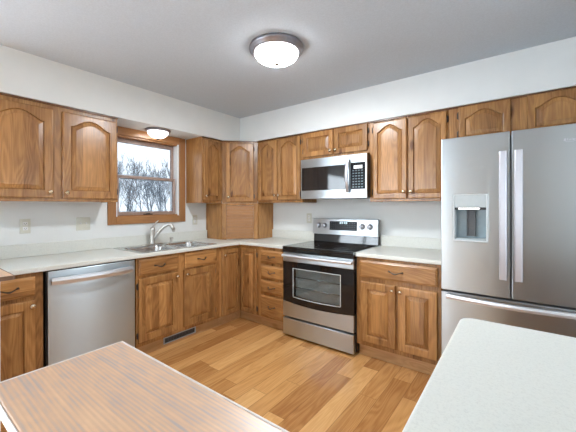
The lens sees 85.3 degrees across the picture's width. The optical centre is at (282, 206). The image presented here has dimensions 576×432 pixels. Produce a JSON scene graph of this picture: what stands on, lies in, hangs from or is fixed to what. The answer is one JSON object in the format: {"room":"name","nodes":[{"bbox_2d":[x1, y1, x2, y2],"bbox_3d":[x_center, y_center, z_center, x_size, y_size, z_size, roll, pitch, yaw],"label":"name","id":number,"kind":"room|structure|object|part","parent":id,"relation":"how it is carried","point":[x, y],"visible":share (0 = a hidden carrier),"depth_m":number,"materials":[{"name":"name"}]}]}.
{"room":"kitchen","nodes":[
{"label":"kitchen","id":0,"kind":"room"},
{"bbox_2d":[0,140,221,245],"bbox_3d":[-2.657,0.097,1.908,0.150,2.433,6.550,0,0,38],"label":"wall","id":1,"kind":"structure","parent":0,"point":[50,221],"depth_m":2.76,"materials":[{"name":"paint"}]},
{"bbox_2d":[20,219,30,233],"bbox_3d":[-2.079,0.158,2.527,0.008,0.117,0.070,0,0,38],"label":"wall outlet","id":2,"kind":"object","parent":1,"relation":"attached to","point":[25,224],"visible":1,"depth_m":2.53,"materials":[{"name":"beige plastic"}]},
{"bbox_2d":[0,92,117,201],"bbox_3d":[-1.870,-0.418,2.517,0.353,0.758,0.945,0,0,38],"label":"upper cabinet","id":3,"kind":"object","parent":1,"relation":"attached to","point":[49,152],"visible":1,"depth_m":2.44,"materials":[{"name":"brown wood"}]},
{"bbox_3d":[-1.897,-0.417,2.255,0.013,0.572,0.286,0,0,38],"label":"raised panel","id":4,"kind":"part","parent":3,"relation":"part of","materials":[{"name":"brown wood"}]},
{"bbox_3d":[-1.899,-0.408,2.256,0.019,0.686,0.413,0,0,38],"label":"door","id":5,"kind":"part","parent":3,"relation":"part of","materials":[{"name":"brown wood"}]},
{"bbox_3d":[-1.767,-0.790,2.437,0.014,0.014,0.945,0,0,38],"label":"moulding","id":6,"kind":"part","parent":3,"relation":"part of","materials":[{"name":"brown wood"}]},
{"bbox_3d":[-1.610,-0.409,2.632,0.019,0.686,0.415,0,0,38],"label":"door","id":7,"kind":"part","parent":3,"relation":"part of","materials":[{"name":"brown wood"}]},
{"bbox_3d":[-1.608,-0.419,2.631,0.013,0.572,0.288,0,0,38],"label":"raised panel","id":8,"kind":"part","parent":3,"relation":"part of","materials":[{"name":"brown wood"}]},
{"bbox_2d":[76,217,89,230],"bbox_3d":[-1.819,0.157,2.860,0.016,0.117,0.116,0,0,38],"label":"light switch","id":9,"kind":"object","parent":1,"relation":"attached to","point":[82,223],"visible":1,"depth_m":2.86,"materials":[{"name":"beige plastic"}]},
{"bbox_2d":[0,230,206,259],"bbox_3d":[-1.659,0.352,3.062,0.019,0.104,2.286,0,0,38],"label":"backsplash","id":10,"kind":"structure","parent":1,"relation":"attached to","point":[45,248],"depth_m":2.87,"materials":[{"name":"beige laminate"}]},
{"bbox_2d":[107,126,184,224],"bbox_3d":[-1.483,-0.310,3.416,0.170,0.977,0.875,0,0,38],"label":"window","id":11,"kind":"structure","parent":1,"relation":"in","point":[151,171],"depth_m":3.41,"materials":[{"name":"brown wood"}]},
{"bbox_3d":[-1.504,-0.494,3.430,0.006,0.335,0.619,0,0,38],"label":"pane","id":12,"kind":"part","parent":11,"relation":"part of","materials":[{"name":"white"}]},
{"bbox_3d":[-1.504,-0.499,3.430,0.030,0.415,0.679,0,0,38],"label":"sash","id":13,"kind":"part","parent":11,"relation":"part of","materials":[{"name":"brown wood"}]},
{"bbox_3d":[-1.471,-0.117,3.406,0.030,0.412,0.679,0,0,38],"label":"sash","id":14,"kind":"part","parent":11,"relation":"part of","materials":[{"name":"brown wood"}]},
{"bbox_3d":[-1.471,-0.120,3.406,0.006,0.346,0.615,0,0,38],"label":"pane","id":15,"kind":"part","parent":11,"relation":"part of","materials":[{"name":"white"}]},
{"bbox_3d":[-1.492,-0.311,3.421,0.150,0.830,0.681,0,0,38],"label":"sill and head","id":16,"kind":"part","parent":11,"relation":"part of","materials":[{"name":"brown wood"}]},
{"bbox_2d":[192,215,196,224],"bbox_3d":[-1.071,0.162,3.835,0.008,0.117,0.070,0,0,38],"label":"wall outlet","id":17,"kind":"object","parent":1,"relation":"attached to","point":[194,217],"visible":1,"depth_m":3.83,"materials":[{"name":"beige plastic"}]},
{"bbox_2d":[186,136,221,202],"bbox_3d":[-0.921,-0.422,3.748,0.353,0.758,0.295,0,0,38],"label":"upper cabinet","id":18,"kind":"object","parent":1,"relation":"attached to","point":[203,154],"visible":1,"depth_m":3.64,"materials":[{"name":"brown wood"}]},
{"bbox_3d":[-0.833,-0.422,3.676,0.019,0.758,0.290,0,0,38],"label":"frame","id":19,"kind":"part","parent":18,"relation":"part of","materials":[{"name":"brown wood"}]},
{"bbox_3d":[-0.812,-0.418,3.667,0.019,0.695,0.264,0,0,38],"label":"door","id":20,"kind":"part","parent":18,"relation":"part of","materials":[{"name":"brown wood"}]},
{"bbox_3d":[-0.810,-0.425,3.665,0.013,0.594,0.153,0,0,38],"label":"raised panel","id":21,"kind":"part","parent":18,"relation":"part of","materials":[{"name":"brown wood"}]},
{"bbox_2d":[1,317,430,431],"bbox_3d":[-1.141,1.336,0.743,3.970,0.050,6.850,0,0,38],"label":"floor","id":22,"kind":"structure","parent":0,"point":[296,384],"depth_m":2.38,"materials":[{"name":"brown wood"}]},
{"bbox_2d":[0,272,42,380],"bbox_3d":[-1.969,0.875,2.127,0.652,0.872,0.420,0,0,38],"label":"base cabinet","id":23,"kind":"object","parent":22,"relation":"on","point":[21,298],"visible":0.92,"depth_m":2.02,"materials":[{"name":"brown wood"}]},
{"bbox_3d":[-1.712,0.532,1.956,0.036,0.027,0.111,0,0,38],"label":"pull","id":24,"kind":"part","parent":23,"relation":"part of","materials":[{"name":"brown metal"}]},
{"bbox_3d":[-1.731,0.897,1.973,0.015,0.425,0.153,0,0,38],"label":"raised panel","id":25,"kind":"part","parent":23,"relation":"part of","materials":[{"name":"brown wood"}]},
{"bbox_3d":[-1.733,0.529,1.973,0.019,0.127,0.280,0,0,38],"label":"drawer","id":26,"kind":"part","parent":23,"relation":"part of","materials":[{"name":"brown wood"}]},
{"bbox_3d":[-1.732,0.898,1.974,0.019,0.555,0.280,0,0,38],"label":"door","id":27,"kind":"part","parent":23,"relation":"part of","materials":[{"name":"brown wood"}]},
{"bbox_2d":[43,259,134,366],"bbox_3d":[-1.618,0.873,2.529,0.677,0.866,0.612,0,0,38],"label":"dishwasher","id":28,"kind":"object","parent":22,"relation":"on","point":[88,308],"visible":0.73,"depth_m":2.31,"materials":[{"name":"silver metal"}]},
{"bbox_3d":[-1.380,0.512,2.332,0.059,0.052,0.557,0,0,38],"label":"bar handle","id":29,"kind":"part","parent":28,"relation":"part of","materials":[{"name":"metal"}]},
{"bbox_2d":[135,247,220,353],"bbox_3d":[-1.161,0.872,3.175,0.652,0.872,0.938,0,0,38],"label":"base cabinet","id":30,"kind":"object","parent":22,"relation":"on","point":[175,293],"visible":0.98,"depth_m":2.91,"materials":[{"name":"brown wood"}]},
{"bbox_3d":[-1.099,0.522,2.796,0.019,0.137,0.387,0,0,38],"label":"drawer","id":31,"kind":"part","parent":30,"relation":"part of","materials":[{"name":"brown wood"}]},
{"bbox_3d":[-1.100,0.888,2.795,0.019,0.549,0.383,0,0,38],"label":"door","id":32,"kind":"part","parent":30,"relation":"part of","materials":[{"name":"brown wood"}]},
{"bbox_3d":[-1.099,0.886,2.794,0.015,0.419,0.256,0,0,38],"label":"raised panel","id":33,"kind":"part","parent":30,"relation":"part of","materials":[{"name":"brown wood"}]},
{"bbox_2d":[163,326,195,344],"bbox_3d":[-0.990,1.248,3.036,0.006,0.062,0.360,0,0,38],"label":"floor register","id":34,"kind":"object","parent":30,"relation":"attached to","point":[192,330],"visible":0.99,"depth_m":3.02,"materials":[{"name":"grey plastic"}]},
{"bbox_3d":[-0.825,0.883,3.151,0.019,0.548,0.388,0,0,38],"label":"door","id":35,"kind":"part","parent":30,"relation":"part of","materials":[{"name":"brown wood"}]},
{"bbox_3d":[-0.824,0.882,3.150,0.015,0.418,0.261,0,0,38],"label":"raised panel","id":36,"kind":"part","parent":30,"relation":"part of","materials":[{"name":"brown wood"}]},
{"bbox_3d":[-0.819,0.523,3.160,0.019,0.141,0.393,0,0,38],"label":"drawer","id":37,"kind":"part","parent":30,"relation":"part of","materials":[{"name":"brown wood"}]},
{"bbox_2d":[218,245,261,325],"bbox_3d":[-0.516,0.870,3.829,0.876,0.872,0.876,0,0,38],"label":"base cabinet","id":38,"kind":"object","parent":22,"relation":"on","point":[239,263],"visible":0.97,"depth_m":3.49,"materials":[{"name":"brown wood"}]},
{"bbox_2d":[0,229,313,274],"bbox_3d":[-0.984,0.367,2.924,1.256,0.137,2.893,0,0,38],"label":"countertop","id":39,"kind":"structure","parent":38,"relation":"on","point":[18,259],"depth_m":2.75,"materials":[{"name":"beige laminate"}]},
{"bbox_2d":[141,220,174,245],"bbox_3d":[-1.289,0.272,3.241,0.233,0.253,0.272,0,0,38],"label":"kitchen faucet","id":40,"kind":"object","parent":39,"relation":"on","point":[153,236],"visible":1,"depth_m":3.27,"materials":[{"name":"silver metal"}]},
{"bbox_3d":[-1.241,0.259,3.279,0.238,0.177,0.037,0,0,3],"label":"spout","id":41,"kind":"part","parent":40,"relation":"part of","materials":[{"name":"silver metal"}]},
{"bbox_2d":[113,240,215,252],"bbox_3d":[-1.166,0.486,3.183,0.545,0.174,0.840,0,0,38],"label":"sink","id":42,"kind":"object","parent":39,"relation":"in","point":[178,244],"visible":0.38,"depth_m":3.21,"materials":[{"name":"silver metal"}]},
{"bbox_3d":[-1.252,0.486,3.014,0.413,0.174,0.405,0,0,38],"label":"bowl","id":43,"kind":"part","parent":42,"relation":"part of","materials":[{"name":"silver metal"}]},
{"bbox_3d":[-1.006,0.485,3.333,0.413,0.174,0.345,0,0,38],"label":"bowl","id":44,"kind":"part","parent":42,"relation":"part of","materials":[{"name":"silver metal"}]},
{"bbox_2d":[206,203,272,239],"bbox_3d":[-0.531,0.179,3.929,0.857,0.443,0.222,0,0,-7],"label":"appliance garage","id":45,"kind":"object","parent":39,"relation":"on","point":[224,221],"visible":0.98,"depth_m":3.84,"materials":[{"name":"brown wood"}]},
{"bbox_3d":[-0.851,0.179,3.893,0.283,0.443,0.016,0,0,38],"label":"panel","id":46,"kind":"part","parent":45,"relation":"part of","materials":[{"name":"brown wood"}]},
{"bbox_3d":[-0.517,0.192,3.828,0.324,0.404,0.009,0,0,-7],"label":"tambour door","id":47,"kind":"part","parent":45,"relation":"part of","materials":[{"name":"brown wood"}]},
{"bbox_3d":[-0.518,0.179,3.829,0.436,0.443,0.019,0,0,-7],"label":"frame","id":48,"kind":"part","parent":45,"relation":"part of","materials":[{"name":"brown wood"}]},
{"bbox_3d":[-0.211,0.178,3.976,0.016,0.443,0.283,0,0,38],"label":"panel","id":49,"kind":"part","parent":45,"relation":"part of","materials":[{"name":"brown wood"}]},
{"bbox_3d":[-0.571,0.830,3.485,0.019,0.722,0.252,0,0,38],"label":"door","id":50,"kind":"part","parent":38,"relation":"part of","materials":[{"name":"brown wood"}]},
{"bbox_3d":[-0.570,0.829,3.484,0.015,0.621,0.153,0,0,38],"label":"raised panel","id":51,"kind":"part","parent":38,"relation":"part of","materials":[{"name":"brown wood"}]},
{"bbox_3d":[-0.381,0.830,3.515,0.240,0.722,0.019,0,0,38],"label":"door","id":52,"kind":"part","parent":38,"relation":"part of","materials":[{"name":"brown wood"}]},
{"bbox_3d":[-0.382,0.829,3.514,0.141,0.621,0.015,0,0,38],"label":"raised panel","id":53,"kind":"part","parent":38,"relation":"part of","materials":[{"name":"brown wood"}]},
{"bbox_2d":[258,246,285,329],"bbox_3d":[0.048,0.869,3.536,0.371,0.872,0.652,0,0,38],"label":"base cabinet","id":54,"kind":"object","parent":22,"relation":"on","point":[270,260],"visible":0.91,"depth_m":3.31,"materials":[{"name":"brown wood"}]},
{"bbox_3d":[-0.110,0.859,3.303,0.305,0.136,0.019,0,0,38],"label":"drawer","id":55,"kind":"part","parent":54,"relation":"part of","materials":[{"name":"brown wood"}]},
{"bbox_3d":[-0.110,0.698,3.303,0.305,0.133,0.019,0,0,38],"label":"drawer","id":56,"kind":"part","parent":54,"relation":"part of","materials":[{"name":"brown wood"}]},
{"bbox_3d":[-0.109,1.065,3.303,0.305,0.222,0.019,0,0,38],"label":"drawer","id":57,"kind":"part","parent":54,"relation":"part of","materials":[{"name":"brown wood"}]},
{"bbox_3d":[-0.111,0.534,3.303,0.305,0.134,0.019,0,0,38],"label":"drawer","id":58,"kind":"part","parent":54,"relation":"part of","materials":[{"name":"brown wood"}]},
{"bbox_2d":[281,218,379,353],"bbox_3d":[0.489,0.718,3.164,0.777,1.172,0.662,0,0,38],"label":"electric range","id":59,"kind":"object","parent":22,"relation":"on","point":[320,274],"visible":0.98,"depth_m":2.98,"materials":[{"name":"silver metal"}]},
{"bbox_3d":[0.298,0.489,2.922,0.756,0.031,0.048,0,0,38],"label":"door handle","id":60,"kind":"part","parent":59,"relation":"part of","materials":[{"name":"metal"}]},
{"bbox_3d":[0.312,0.759,2.942,0.524,0.298,0.004,0,0,38],"label":"window trim","id":61,"kind":"part","parent":59,"relation":"part of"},
{"bbox_3d":[0.326,0.503,2.958,0.768,0.089,0.043,0,0,38],"label":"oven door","id":62,"kind":"part","parent":59,"relation":"part of","materials":[{"name":"silver metal"}]},
{"bbox_3d":[0.326,1.200,2.957,0.768,0.166,0.048,0,0,38],"label":"storage drawer","id":63,"kind":"part","parent":59,"relation":"part of","materials":[{"name":"silver metal"}]},
{"bbox_3d":[0.327,1.023,2.958,0.768,0.151,0.043,0,0,38],"label":"trim panel","id":64,"kind":"part","parent":59,"relation":"part of","materials":[{"name":"silver metal"}]},
{"bbox_3d":[0.327,0.760,2.958,0.768,0.422,0.042,0,0,38],"label":"black glass panel","id":65,"kind":"part","parent":59,"relation":"part of","materials":[{"name":"black glass"}]},
{"bbox_2d":[282,241,379,258],"bbox_3d":[0.499,0.425,3.177,0.777,0.058,0.627,0,0,38],"label":"cooktop","id":66,"kind":"object","parent":59,"relation":"in","point":[314,249],"depth_m":3.04,"materials":[{"name":"black glass"}]},
{"bbox_3d":[0.659,0.210,3.391,0.326,0.097,0.013,0,0,38],"label":"display panel","id":67,"kind":"part","parent":59,"relation":"part of","materials":[{"name":"black glass"}]},
{"bbox_2d":[357,257,442,374],"bbox_3d":[1.081,0.867,2.740,0.672,0.872,0.652,0,0,38],"label":"base cabinet","id":68,"kind":"object","parent":22,"relation":"on","point":[399,302],"visible":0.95,"depth_m":2.50,"materials":[{"name":"brown wood"}]},
{"bbox_3d":[0.795,0.896,2.604,0.166,0.384,0.015,0,0,38],"label":"raised panel","id":69,"kind":"part","parent":68,"relation":"part of","materials":[{"name":"brown wood"}]},
{"bbox_3d":[0.796,0.897,2.605,0.293,0.514,0.019,0,0,38],"label":"door","id":70,"kind":"part","parent":68,"relation":"part of","materials":[{"name":"brown wood"}]},
{"bbox_2d":[356,235,440,264],"bbox_3d":[1.095,0.362,2.751,0.680,0.137,0.631,0,0,38],"label":"countertop","id":71,"kind":"structure","parent":68,"relation":"on","point":[398,248],"depth_m":2.83,"materials":[{"name":"beige laminate"}]},
{"bbox_3d":[0.914,0.530,2.513,0.612,0.144,0.019,0,0,38],"label":"drawer","id":72,"kind":"part","parent":68,"relation":"part of","materials":[{"name":"brown wood"}]},
{"bbox_3d":[1.041,0.895,2.415,0.161,0.384,0.015,0,0,38],"label":"raised panel","id":73,"kind":"part","parent":68,"relation":"part of","materials":[{"name":"brown wood"}]},
{"bbox_3d":[1.042,0.897,2.416,0.288,0.514,0.019,0,0,38],"label":"door","id":74,"kind":"part","parent":68,"relation":"part of","materials":[{"name":"brown wood"}]},
{"bbox_2d":[441,123,575,353],"bbox_3d":[1.624,0.409,2.211,0.796,1.786,0.765,0,0,38],"label":"refrigerator","id":75,"kind":"object","parent":22,"relation":"on","point":[508,202],"visible":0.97,"depth_m":1.96,"materials":[{"name":"grey metal"}]},
{"bbox_3d":[1.289,0.075,2.138,0.198,0.320,0.082,0,0,38],"label":"dispenser frame","id":76,"kind":"part","parent":75,"relation":"part of","materials":[{"name":"grey plastic"}]},
{"bbox_3d":[1.289,-0.036,2.139,0.184,0.083,0.079,0,0,38],"label":"dispenser panel","id":77,"kind":"part","parent":75,"relation":"part of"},
{"bbox_3d":[1.306,0.054,2.127,0.396,1.061,0.080,0,0,38],"label":"door","id":78,"kind":"part","parent":75,"relation":"part of","materials":[{"name":"silver metal"}]},
{"bbox_3d":[1.382,0.056,1.957,0.041,0.810,0.029,0,0,38],"label":"door handle","id":79,"kind":"part","parent":75,"relation":"part of","materials":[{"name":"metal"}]},
{"bbox_3d":[1.467,0.922,2.006,0.796,0.652,0.080,0,0,38],"label":"freezer drawer","id":80,"kind":"part","parent":75,"relation":"part of","materials":[{"name":"silver metal"}]},
{"bbox_3d":[1.408,0.619,1.931,0.720,0.034,0.057,0,0,38],"label":"drawer handle","id":81,"kind":"part","parent":75,"relation":"part of","materials":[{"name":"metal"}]},
{"bbox_3d":[1.443,0.056,1.910,0.042,0.810,0.029,0,0,38],"label":"door handle","id":82,"kind":"part","parent":75,"relation":"part of","materials":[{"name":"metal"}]},
{"bbox_3d":[1.625,0.053,1.882,0.392,1.061,0.080,0,0,38],"label":"door","id":83,"kind":"part","parent":75,"relation":"part of","materials":[{"name":"silver metal"}]},
{"bbox_3d":[0.586,0.871,0.532,0.652,0.872,1.030,0,0,38],"label":"base cabinet","id":84,"kind":"object","parent":22,"relation":"on","visible":0},
{"bbox_2d":[402,318,575,431],"bbox_3d":[0.591,0.418,0.526,0.654,0.032,1.069,0,0,38],"label":"countertop","id":85,"kind":"structure","parent":84,"relation":"on","point":[488,376],"depth_m":0.71,"materials":[{"name":"beige laminate"}]},
{"bbox_2d":[0,0,575,117],"bbox_3d":[-1.147,-1.147,0.740,3.970,0.050,6.850,0,0,38],"label":"ceiling","id":86,"kind":"structure","parent":0,"point":[197,52],"depth_m":2.08,"materials":[{"name":"paint"}]},
{"bbox_2d":[249,32,303,65],"bbox_3d":[-0.041,-1.061,2.209,0.386,0.129,0.386,0,0,38],"label":"ceiling lamp","id":87,"kind":"object","parent":86,"relation":"attached to","point":[275,48],"visible":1,"depth_m":2.14,"materials":[{"name":"white glass"}]},
{"bbox_2d":[0,36,575,140],"bbox_3d":[-0.029,-0.964,2.192,3.670,0.324,2.885,0,0,38],"label":"soffit","id":88,"kind":"structure","parent":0,"point":[548,66],"depth_m":2.65,"materials":[{"name":"paint"}]},
{"bbox_2d":[145,127,170,139],"bbox_3d":[-1.300,-0.749,3.266,0.256,0.101,0.256,0,0,38],"label":"ceiling lamp","id":89,"kind":"object","parent":88,"relation":"attached to","point":[153,130],"visible":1,"depth_m":3.23,"materials":[{"name":"white glass"}]},
{"bbox_2d":[273,199,440,245],"bbox_3d":[0.900,0.086,3.396,3.970,2.433,0.150,0,0,38],"label":"wall","id":90,"kind":"structure","parent":0,"point":[397,218],"depth_m":3.25,"materials":[{"name":"paint"}]},
{"bbox_2d":[221,140,257,202],"bbox_3d":[-0.544,-0.423,4.022,0.615,0.758,0.615,0,0,38],"label":"upper cabinet","id":91,"kind":"object","parent":90,"relation":"attached to","point":[239,158],"visible":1,"depth_m":3.80,"materials":[{"name":"brown wood"}]},
{"bbox_3d":[-0.518,-0.794,3.811,0.436,0.014,0.014,0,0,-7],"label":"moulding","id":92,"kind":"part","parent":91,"relation":"part of","materials":[{"name":"brown wood"}]},
{"bbox_3d":[-0.516,-0.422,3.806,0.221,0.611,0.013,0,0,-7],"label":"raised panel","id":93,"kind":"part","parent":91,"relation":"part of","materials":[{"name":"brown wood"}]},
{"bbox_2d":[257,134,316,202],"bbox_3d":[0.036,-0.424,3.741,0.657,0.758,0.353,0,0,38],"label":"upper cabinet","id":94,"kind":"object","parent":90,"relation":"attached to","point":[279,159],"visible":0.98,"depth_m":3.60,"materials":[{"name":"brown wood"}]},
{"bbox_3d":[-0.180,-0.432,3.733,0.194,0.610,0.013,0,0,38],"label":"raised panel","id":95,"kind":"part","parent":94,"relation":"part of","materials":[{"name":"brown wood"}]},
{"bbox_3d":[-0.179,-0.426,3.735,0.295,0.702,0.019,0,0,38],"label":"door","id":96,"kind":"part","parent":94,"relation":"part of","materials":[{"name":"brown wood"}]},
{"bbox_3d":[-0.044,-0.795,3.637,0.657,0.014,0.014,0,0,38],"label":"moulding","id":97,"kind":"part","parent":94,"relation":"part of","materials":[{"name":"brown wood"}]},
{"bbox_3d":[0.071,-0.433,3.540,0.212,0.610,0.013,0,0,38],"label":"raised panel","id":98,"kind":"part","parent":94,"relation":"part of","materials":[{"name":"brown wood"}]},
{"bbox_3d":[0.072,-0.426,3.542,0.313,0.702,0.019,0,0,38],"label":"door","id":99,"kind":"part","parent":94,"relation":"part of","materials":[{"name":"brown wood"}]},
{"bbox_2d":[272,229,313,239],"bbox_3d":[0.134,0.347,3.877,0.649,0.104,0.019,0,0,38],"label":"backsplash","id":100,"kind":"structure","parent":90,"relation":"attached to","point":[291,234],"depth_m":3.86,"materials":[{"name":"beige laminate"}]},
{"bbox_2d":[307,213,311,222],"bbox_3d":[0.321,0.139,3.741,0.070,0.117,0.008,0,0,38],"label":"wall outlet","id":101,"kind":"object","parent":90,"relation":"attached to","point":[309,215],"visible":1,"depth_m":3.73,"materials":[{"name":"beige plastic"}]},
{"bbox_2d":[302,122,369,159],"bbox_3d":[0.602,-0.658,3.304,0.770,0.292,0.353,0,0,38],"label":"upper cabinet","id":102,"kind":"object","parent":90,"relation":"attached to","point":[350,139],"visible":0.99,"depth_m":3.16,"materials":[{"name":"brown wood"}]},
{"bbox_3d":[0.373,-0.663,3.309,0.366,0.254,0.019,0,0,38],"label":"door","id":103,"kind":"part","parent":102,"relation":"part of","materials":[{"name":"brown wood"}]},
{"bbox_3d":[0.372,-0.664,3.308,0.259,0.145,0.015,0,0,38],"label":"raised panel","id":104,"kind":"part","parent":102,"relation":"part of","materials":[{"name":"brown wood"}]},
{"bbox_3d":[0.522,-0.796,3.201,0.770,0.014,0.014,0,0,38],"label":"moulding","id":105,"kind":"part","parent":102,"relation":"part of","materials":[{"name":"brown wood"}]},
{"bbox_2d":[301,153,370,198],"bbox_3d":[0.590,-0.290,3.245,0.736,0.413,0.457,0,0,38],"label":"microwave oven","id":106,"kind":"object","parent":102,"relation":"attached to","point":[345,176],"visible":0.97,"depth_m":3.08,"materials":[{"name":"silver metal"}]},
{"bbox_3d":[0.615,-0.293,2.977,0.032,0.316,0.062,0,0,38],"label":"door handle","id":107,"kind":"part","parent":106,"relation":"part of","materials":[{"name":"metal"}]},
{"bbox_3d":[0.718,-0.292,2.951,0.146,0.253,0.015,0,0,38],"label":"control panel","id":108,"kind":"part","parent":106,"relation":"part of","materials":[{"name":"black plastic"}]},
{"bbox_3d":[0.668,-0.664,3.079,0.247,0.145,0.015,0,0,38],"label":"raised panel","id":109,"kind":"part","parent":102,"relation":"part of","materials":[{"name":"brown wood"}]},
{"bbox_3d":[0.669,-0.663,3.081,0.354,0.254,0.019,0,0,38],"label":"door","id":110,"kind":"part","parent":102,"relation":"part of","materials":[{"name":"brown wood"}]},
{"bbox_2d":[369,108,448,201],"bbox_3d":[1.174,-0.426,2.864,0.672,0.758,0.353,0,0,38],"label":"upper cabinet","id":111,"kind":"object","parent":90,"relation":"attached to","point":[405,151],"visible":0.91,"depth_m":2.75,"materials":[{"name":"brown wood"}]},
{"bbox_3d":[0.976,-0.426,2.845,0.308,0.711,0.019,0,0,38],"label":"door","id":112,"kind":"part","parent":111,"relation":"part of","materials":[{"name":"brown wood"}]},
{"bbox_3d":[0.974,-0.431,2.844,0.213,0.622,0.013,0,0,38],"label":"raised panel","id":113,"kind":"part","parent":111,"relation":"part of","materials":[{"name":"brown wood"}]},
{"bbox_3d":[1.093,-0.797,2.760,0.672,0.014,0.014,0,0,38],"label":"moulding","id":114,"kind":"part","parent":111,"relation":"part of","materials":[{"name":"brown wood"}]},
{"bbox_3d":[1.226,-0.431,2.650,0.206,0.622,0.013,0,0,38],"label":"raised panel","id":115,"kind":"part","parent":111,"relation":"part of","materials":[{"name":"brown wood"}]},
{"bbox_3d":[1.227,-0.426,2.652,0.301,0.711,0.019,0,0,38],"label":"door","id":116,"kind":"part","parent":111,"relation":"part of","materials":[{"name":"brown wood"}]},
{"bbox_2d":[381,235,440,249],"bbox_3d":[1.281,0.345,2.993,0.680,0.104,0.019,0,0,38],"label":"backsplash","id":117,"kind":"structure","parent":90,"relation":"attached to","point":[397,241],"depth_m":3.01,"materials":[{"name":"beige laminate"}]},
{"bbox_2d":[449,86,575,138],"bbox_3d":[1.813,-0.649,2.390,0.917,0.312,0.322,0,0,38],"label":"upper cabinet","id":118,"kind":"object","parent":90,"relation":"attached to","point":[556,107],"visible":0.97,"depth_m":2.29,"materials":[{"name":"brown wood"}]},
{"bbox_3d":[1.546,-0.657,2.402,0.237,0.184,0.013,0,0,38],"label":"raised panel","id":119,"kind":"part","parent":118,"relation":"part of","materials":[{"name":"brown wood"}]},
{"bbox_3d":[1.548,-0.652,2.404,0.338,0.280,0.019,0,0,38],"label":"door","id":120,"kind":"part","parent":118,"relation":"part of","materials":[{"name":"brown wood"}]},
{"bbox_3d":[1.734,-0.649,2.288,0.917,0.312,0.019,0,0,38],"label":"frame","id":121,"kind":"part","parent":118,"relation":"part of","materials":[{"name":"brown wood"}]},
{"bbox_3d":[1.724,-0.798,2.275,0.917,0.014,0.014,0,0,38],"label":"moulding","id":122,"kind":"part","parent":118,"relation":"part of","materials":[{"name":"brown wood"}]},
{"bbox_3d":[1.892,-0.653,2.139,0.343,0.280,0.019,0,0,38],"label":"door","id":123,"kind":"part","parent":118,"relation":"part of","materials":[{"name":"brown wood"}]},
{"bbox_3d":[1.891,-0.658,2.137,0.242,0.184,0.013,0,0,38],"label":"raised panel","id":124,"kind":"part","parent":118,"relation":"part of","materials":[{"name":"brown wood"}]},
{"bbox_3d":[-1.713,0.784,1.597,1.724,1.054,0.098,0,0,38],"label":"wall","id":125,"kind":"structure","parent":0,"visible":0},
{"bbox_2d":[0,268,14,281],"bbox_3d":[-1.696,0.249,1.569,1.781,0.015,0.179,0,0,38],"label":"wall ledge","id":126,"kind":"object","parent":125,"relation":"on","point":[4,275],"visible":1,"depth_m":1.09,"materials":[{"name":"brown wood"}]},
{"bbox_3d":[0.152,0.782,0.130,0.870,1.054,0.090,0,0,38],"label":"wall","id":127,"kind":"structure","parent":0,"visible":0},
{"bbox_2d":[0,341,288,431],"bbox_3d":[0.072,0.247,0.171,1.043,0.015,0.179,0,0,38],"label":"table","id":128,"kind":"object","parent":127,"relation":"on","point":[116,387],"visible":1,"depth_m":0.38,"materials":[{"name":"brown wood"}]}
]}

